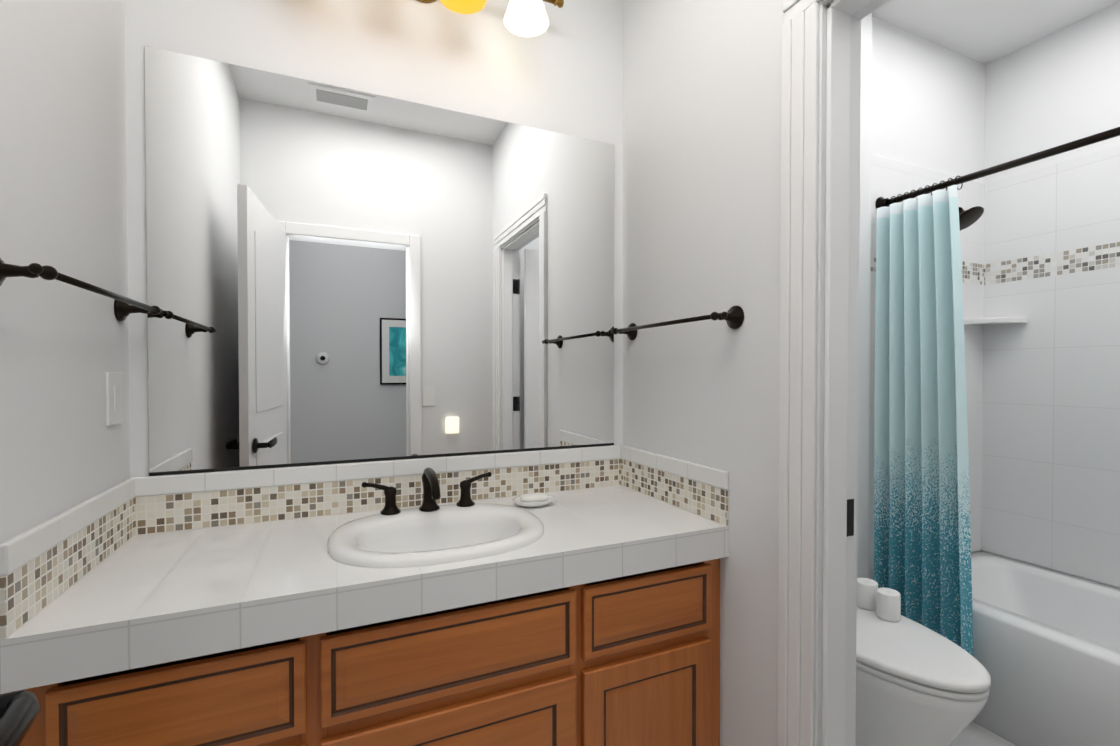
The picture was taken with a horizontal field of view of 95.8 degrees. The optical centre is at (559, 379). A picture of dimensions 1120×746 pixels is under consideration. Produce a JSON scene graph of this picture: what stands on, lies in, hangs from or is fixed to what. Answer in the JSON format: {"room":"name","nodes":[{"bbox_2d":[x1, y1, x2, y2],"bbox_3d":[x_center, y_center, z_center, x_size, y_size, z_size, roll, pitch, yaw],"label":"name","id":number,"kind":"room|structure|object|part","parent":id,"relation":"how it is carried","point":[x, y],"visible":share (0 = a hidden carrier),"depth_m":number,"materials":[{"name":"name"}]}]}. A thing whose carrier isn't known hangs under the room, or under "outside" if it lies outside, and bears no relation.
{"room":"bathroom","nodes":[
{"label":"bathroom","id":0,"kind":"room"},
{"bbox_2d":[0,0,129,693],"bbox_3d":[-0.747,-0.110,0.401,0.120,2.730,1.760,0,1,-24],"label":"wall","id":1,"kind":"structure","parent":0,"point":[64,347],"depth_m":0.93,"materials":[{"name":"paint"}]},
{"bbox_2d":[0,690,39,745],"bbox_3d":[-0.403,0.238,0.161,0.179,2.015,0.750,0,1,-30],"label":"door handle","id":2,"kind":"object","parent":1,"relation":"in","point":[19,710],"depth_m":0.44,"materials":[{"name":"black metal"}]},
{"bbox_2d":[0,258,162,321],"bbox_3d":[-0.889,-0.163,0.967,0.078,0.059,0.571,0,1,-24],"label":"towel rail","id":3,"kind":"object","parent":1,"relation":"attached to","point":[123,309],"visible":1,"depth_m":0.83,"materials":[{"name":"black metal"}]},
{"bbox_2d":[106,372,122,425],"bbox_3d":[-1.004,0.041,1.141,0.007,0.117,0.078,0,1,-24],"label":"switch plate","id":4,"kind":"object","parent":1,"relation":"attached to","point":[114,409],"visible":1,"depth_m":1.13,"materials":[{"name":"white plastic"}]},
{"bbox_2d":[125,0,622,477],"bbox_3d":[-0.436,-0.126,1.563,1.630,2.730,0.128,0,1,-24],"label":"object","id":5,"kind":"object","parent":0,"point":[336,274],"depth_m":1.44,"materials":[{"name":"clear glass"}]},
{"bbox_2d":[417,0,486,13],"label":"sconce","id":6,"kind":"object","parent":5,"relation":"attached to","point":[458,6],"depth_m":1.47,"materials":[{"name":"yellow glass"}]},
{"bbox_3d":[-0.275,-1.120,1.423,0.136,0.086,0.136,0,1,-24],"label":"lamp shade","id":7,"kind":"part","parent":6,"relation":"part of","materials":[{"name":"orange glass"}]},
{"bbox_2d":[503,0,563,36],"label":"sconce","id":8,"kind":"object","parent":5,"relation":"attached to","point":[525,18],"depth_m":1.53,"materials":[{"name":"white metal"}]},
{"bbox_3d":[-0.100,-1.113,1.501,0.136,0.102,0.136,0,1,-24],"label":"lamp shade","id":9,"kind":"part","parent":8,"relation":"part of","materials":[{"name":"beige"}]},
{"bbox_2d":[622,0,889,745],"bbox_3d":[0.609,-0.119,1.067,0.120,2.730,1.640,0,1,-24],"label":"wall","id":10,"kind":"structure","parent":0,"point":[701,146],"depth_m":1.31,"materials":[{"name":"paint"}]},
{"bbox_2d":[0,459,728,639],"bbox_3d":[-0.305,0.331,1.272,1.389,0.094,0.534,0,1,-24],"label":"backsplash","id":11,"kind":"structure","parent":10,"relation":"attached to","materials":[{"name":"tile"}]},
{"bbox_2d":[608,305,743,340],"bbox_3d":[0.312,-0.162,1.491,0.078,0.059,0.570,0,1,-24],"label":"towel rail","id":12,"kind":"object","parent":10,"relation":"attached to","point":[733,316],"visible":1,"depth_m":1.30,"materials":[{"name":"black metal"}]},
{"bbox_2d":[777,0,870,745],"bbox_3d":[0.735,0.189,0.788,0.156,2.121,0.842,0,1,-24],"label":"door frame","id":13,"kind":"structure","parent":10,"relation":"attached to","point":[798,338],"depth_m":1.08,"materials":[{"name":"white paint"}]},
{"bbox_2d":[847,499,853,536],"bbox_3d":[0.631,0.300,1.103,0.028,0.080,0.002,0,1,-24],"label":"strike plate","id":14,"kind":"object","parent":13,"relation":"attached to","point":[850,517],"visible":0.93,"depth_m":1.10,"materials":[{"name":"black metal"}]},
{"bbox_2d":[857,13,984,577],"bbox_3d":[1.219,-0.134,2.196,1.910,2.730,0.310,0,1,-24],"label":"wall","id":15,"kind":"structure","parent":0,"point":[922,102],"depth_m":2.16,"materials":[{"name":"paint"}]},
{"bbox_2d":[868,154,987,579],"bbox_3d":[1.619,0.150,2.247,0.840,2.160,0.008,0,1,-24],"label":"tiled wall","id":16,"kind":"structure","parent":15,"relation":"attached to","point":[889,178],"depth_m":2.37,"materials":[{"name":"tile"}]},
{"bbox_2d":[959,206,983,230],"bbox_3d":[1.646,-0.703,2.125,0.120,0.160,0.216,0,1,-24],"label":"shower head","id":17,"kind":"object","parent":16,"relation":"attached to","point":[970,217],"visible":0.46,"depth_m":2.06},
{"bbox_2d":[964,317,1027,325],"bbox_3d":[1.981,-0.268,2.304,0.170,0.025,0.170,0,1,-24],"label":"corner shelf","id":18,"kind":"object","parent":16,"relation":"attached to","point":[994,321],"visible":0.94,"depth_m":2.28,"materials":[{"name":"white ceramic"}]},
{"bbox_2d":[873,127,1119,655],"bbox_3d":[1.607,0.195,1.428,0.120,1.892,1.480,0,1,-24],"label":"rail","id":19,"kind":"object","parent":16,"relation":"attached to","point":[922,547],"visible":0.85,"depth_m":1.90,"materials":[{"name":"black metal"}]},
{"bbox_2d":[873,185,972,655],"bbox_3d":[1.377,0.217,1.918,0.096,1.835,0.360,0,1,-24],"label":"shower curtain","id":20,"kind":"object","parent":19,"relation":"hanging from","point":[922,528],"depth_m":1.90,"materials":[{"name":"fabric"}]},
{"bbox_2d":[951,721,1016,745],"bbox_3d":[0.325,1.305,0.370,5.400,0.100,3.120,0,1,-24],"label":"floor","id":21,"kind":"structure","parent":0,"point":[973,734],"depth_m":1.75,"materials":[{"name":"tile"}]},
{"bbox_2d":[0,445,728,745],"bbox_3d":[-0.305,0.740,1.278,1.389,1.006,0.534,0,1,-24],"label":"bathroom vanity","id":22,"kind":"object","parent":21,"relation":"on","point":[323,605],"visible":1,"depth_m":1.08,"materials":[{"name":"brown wood"}]},
{"bbox_2d":[0,485,728,693],"bbox_3d":[-0.305,0.418,1.274,1.389,0.080,0.534,0,1,-24],"label":"countertop","id":23,"kind":"structure","parent":22,"relation":"on","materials":[{"name":"tile"}]},
{"bbox_2d":[361,467,491,514],"bbox_3d":[-0.344,0.300,1.360,0.351,0.113,0.145,0,1,-24],"label":"faucet","id":24,"kind":"object","parent":23,"relation":"on","point":[431,490],"visible":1,"depth_m":1.38,"materials":[{"name":"black metal"}]},
{"bbox_2d":[327,503,543,567],"bbox_3d":[-0.295,0.444,1.252,0.510,0.170,0.416,0,1,-24],"label":"sink","id":25,"kind":"object","parent":23,"relation":"in","point":[451,534],"depth_m":1.28,"materials":[{"name":"white ceramic"}]},
{"bbox_2d":[513,495,554,507],"bbox_3d":[-0.078,0.365,1.513,0.132,0.019,0.096,0,1,-24],"label":"soap dish","id":26,"kind":"object","parent":23,"relation":"on","point":[517,501],"visible":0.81,"depth_m":1.48,"materials":[{"name":"white ceramic"}]},
{"bbox_2d":[520,492,547,502],"bbox_3d":[-0.078,0.352,1.513,0.084,0.022,0.054,0,1,-24],"label":"soap","id":27,"kind":"object","parent":26,"relation":"on","point":[533,497],"visible":0.88,"depth_m":1.49,"materials":[{"name":"white"}]},
{"bbox_3d":[-0.205,0.564,1.050,1.298,0.165,0.018,0,1,-24],"label":"drawer","id":28,"kind":"part","parent":22,"relation":"part of","materials":[{"name":"brown wood"}]},
{"bbox_3d":[-0.205,0.898,1.054,1.298,0.447,0.018,0,1,-24],"label":"door","id":29,"kind":"part","parent":22,"relation":"part of","materials":[{"name":"brown wood"}]},
{"bbox_2d":[855,606,990,745],"bbox_3d":[1.007,1.017,1.617,0.382,0.440,0.600,0,1,-24],"label":"toilet","id":30,"kind":"object","parent":21,"relation":"on","point":[917,684],"visible":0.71,"depth_m":1.43,"materials":[{"name":"white ceramic"}]},
{"bbox_2d":[857,578,877,609],"bbox_3d":[1.077,0.750,1.776,0.068,0.088,0.068,0,1,-24],"label":"paper roll","id":31,"kind":"object","parent":30,"relation":"on","point":[867,588],"visible":0.98,"depth_m":1.75,"materials":[{"name":"white paper"}]},
{"bbox_2d":[876,587,900,621],"bbox_3d":[1.099,0.751,1.693,0.068,0.088,0.068,0,1,-24],"label":"paper roll","id":32,"kind":"object","parent":30,"relation":"on","point":[888,604],"visible":1,"depth_m":1.67,"materials":[{"name":"white paper"}]},
{"bbox_3d":[1.022,0.822,1.578,0.382,0.048,0.522,0,1,-24],"label":"seat","id":33,"kind":"part","parent":30,"relation":"part of","materials":[{"name":"white plastic"}]},
{"bbox_2d":[971,551,1119,745],"bbox_3d":[1.989,1.033,1.609,0.730,0.409,1.477,0,1,-24],"label":"bathtub","id":34,"kind":"object","parent":21,"relation":"on","point":[1046,648],"visible":0.58,"depth_m":1.73,"materials":[{"name":"white ceramic"}]},
{"bbox_2d":[872,0,1119,64],"bbox_3d":[0.325,-1.525,0.332,5.400,0.100,3.120,0,1,-24],"label":"ceiling","id":35,"kind":"structure","parent":0,"point":[985,32],"depth_m":2.11,"materials":[{"name":"paint"}]},
{"bbox_2d":[980,1,1119,588],"bbox_3d":[2.385,-0.129,1.773,0.120,2.730,1.490,0,1,-24],"label":"wall","id":36,"kind":"structure","parent":0,"point":[1058,87],"depth_m":2.18,"materials":[{"name":"paint"}]},
{"bbox_2d":[984,145,1119,587],"bbox_3d":[2.327,-0.049,1.748,0.008,1.748,1.490,0,1,-24],"label":"tiled wall","id":37,"kind":"structure","parent":36,"relation":"attached to","point":[1040,249],"depth_m":2.17,"materials":[{"name":"tile"}]}
]}

